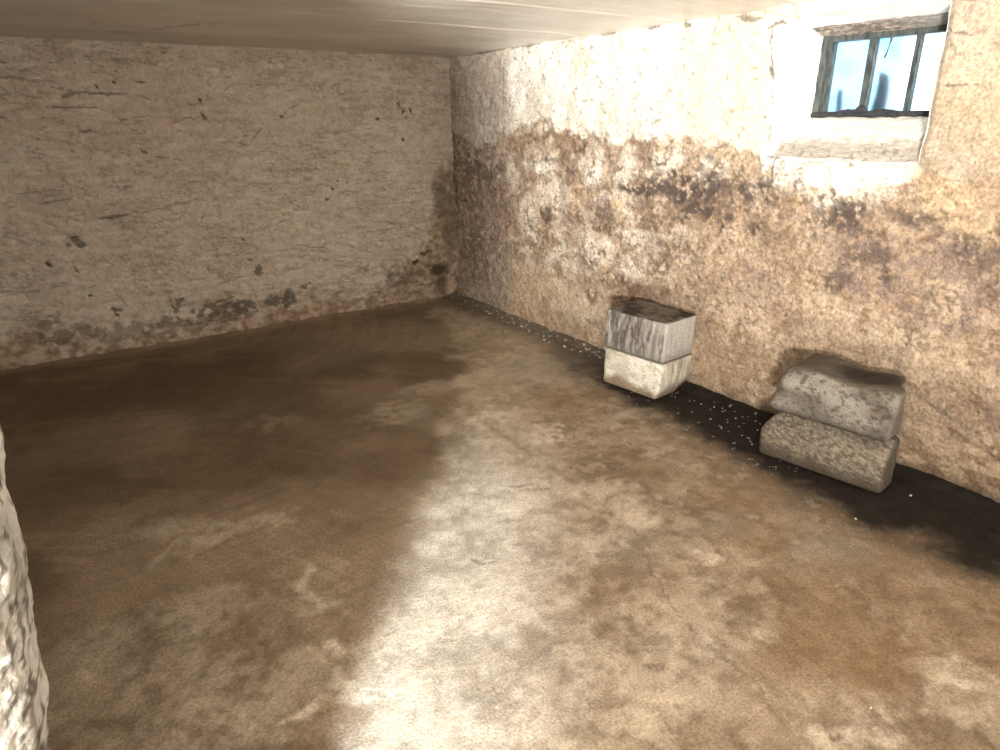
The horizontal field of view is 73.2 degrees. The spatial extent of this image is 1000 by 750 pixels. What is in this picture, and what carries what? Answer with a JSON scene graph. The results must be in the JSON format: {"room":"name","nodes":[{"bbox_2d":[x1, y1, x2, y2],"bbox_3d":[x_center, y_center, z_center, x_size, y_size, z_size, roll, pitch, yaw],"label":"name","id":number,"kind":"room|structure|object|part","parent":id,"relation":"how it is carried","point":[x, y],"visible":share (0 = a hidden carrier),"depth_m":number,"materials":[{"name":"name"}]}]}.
{"room":"basement","nodes":[
{"label":"basement","id":0,"kind":"room"},
{"bbox_2d":[0,424,49,749],"bbox_3d":[-1.508,0.568,-0.036,2.638,2.050,0.320,-14,25,-32],"label":"wall","id":1,"kind":"structure","parent":0,"point":[24,684],"depth_m":0.63,"materials":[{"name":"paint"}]},
{"bbox_2d":[0,36,457,370],"bbox_3d":[-2.205,-1.193,4.585,4.480,2.050,0.061,-14,25,-32],"label":"wall","id":2,"kind":"structure","parent":0,"point":[151,194],"depth_m":4.68,"materials":[{"name":"paint"}]},
{"bbox_2d":[0,0,945,57],"bbox_3d":[-0.558,-0.782,0.851,5.900,0.081,8.000,-14,25,-32],"label":"ceiling","id":3,"kind":"structure","parent":0,"point":[433,28],"depth_m":3.35,"materials":[{"name":"white paint"}]},
{"bbox_2d":[0,291,999,749],"bbox_3d":[-0.559,1.005,1.523,5.860,0.055,8.000,-14,25,-32],"label":"floor","id":4,"kind":"structure","parent":0,"point":[439,523],"depth_m":2.45,"materials":[{"name":"concrete"}]},
{"bbox_2d":[603,346,690,398],"bbox_3d":[0.877,-0.046,3.973,0.328,0.226,0.433,-17,27,-37],"label":"concrete block","id":5,"kind":"object","parent":4,"relation":"on","point":[640,375],"visible":0.78,"depth_m":3.84,"materials":[{"name":"beige concrete"}]},
{"bbox_2d":[604,300,695,362],"bbox_3d":[0.870,-0.262,3.889,0.333,0.232,0.441,-17,27,-37],"label":"concrete block","id":6,"kind":"object","parent":5,"relation":"on","point":[652,331],"visible":1,"depth_m":3.77,"materials":[{"name":"grey concrete"}]},
{"bbox_2d":[759,411,899,492],"bbox_3d":[1.525,0.290,3.073,0.371,0.232,0.558,-19,28,-40],"label":"concrete block","id":7,"kind":"object","parent":4,"relation":"on","point":[857,460],"visible":0.67,"depth_m":2.93,"materials":[{"name":"grey concrete"}]},
{"bbox_2d":[770,353,906,441],"bbox_3d":[1.527,0.077,2.990,0.353,0.219,0.526,-19,28,-39],"label":"concrete block","id":8,"kind":"object","parent":7,"relation":"on","point":[831,391],"visible":1,"depth_m":2.89,"materials":[{"name":"grey concrete"}]},
{"bbox_2d":[449,0,999,502],"bbox_3d":[1.754,-0.530,2.757,0.067,2.050,7.780,-14,25,-32],"label":"wall","id":9,"kind":"structure","parent":0,"point":[592,175],"depth_m":3.46,"materials":[{"name":"paint"}]},
{"bbox_2d":[769,1,951,162],"bbox_3d":[1.624,-1.263,2.984,0.338,0.588,0.725,-14,25,-32],"label":"window","id":10,"kind":"structure","parent":9,"relation":"in","point":[838,95],"depth_m":3.02,"materials":[{"name":"paint"}]},
{"bbox_3d":[1.616,-1.384,3.126,0.006,0.305,0.170,-14,25,-32],"label":"pane","id":11,"kind":"part","parent":10,"relation":"part of","materials":[{"name":"clear glass"}]},
{"bbox_3d":[1.628,-1.075,3.043,0.328,0.196,0.697,-14,25,-32],"label":"sill","id":12,"kind":"part","parent":10,"relation":"part of","materials":[{"name":"paint"}]},
{"bbox_3d":[1.718,-1.179,3.046,0.072,0.029,0.655,-14,25,-32],"label":"rail","id":13,"kind":"part","parent":10,"relation":"part of","materials":[{"name":"wood"}]},
{"bbox_3d":[1.712,-1.345,2.996,0.065,0.358,0.686,-14,25,-32],"label":"frame","id":14,"kind":"part","parent":10,"relation":"part of","materials":[{"name":"paint"}]},
{"bbox_2d":[884,34,892,57],"bbox_3d":[1.688,-1.428,2.924,0.022,0.096,0.013,12,24,29],"label":"strand","id":15,"kind":"object","parent":10,"relation":"hanging from","point":[891,38],"visible":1,"depth_m":2.92,"materials":[{"name":"grey"}]},
{"bbox_3d":[1.729,-1.327,2.973,0.006,0.305,0.175,-14,25,-32],"label":"pane","id":16,"kind":"part","parent":10,"relation":"part of","materials":[{"name":"clear glass"}]},
{"bbox_2d":[916,31,922,61],"bbox_3d":[1.763,-1.380,2.829,0.007,0.118,0.011,9,23,23],"label":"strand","id":17,"kind":"object","parent":10,"relation":"hanging from","point":[922,31],"visible":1,"depth_m":2.83,"materials":[{"name":"grey"}]},
{"bbox_3d":[1.840,-1.270,2.821,0.006,0.305,0.187,-14,25,-32],"label":"pane","id":18,"kind":"part","parent":10,"relation":"part of","materials":[{"name":"clear glass"}]}
]}

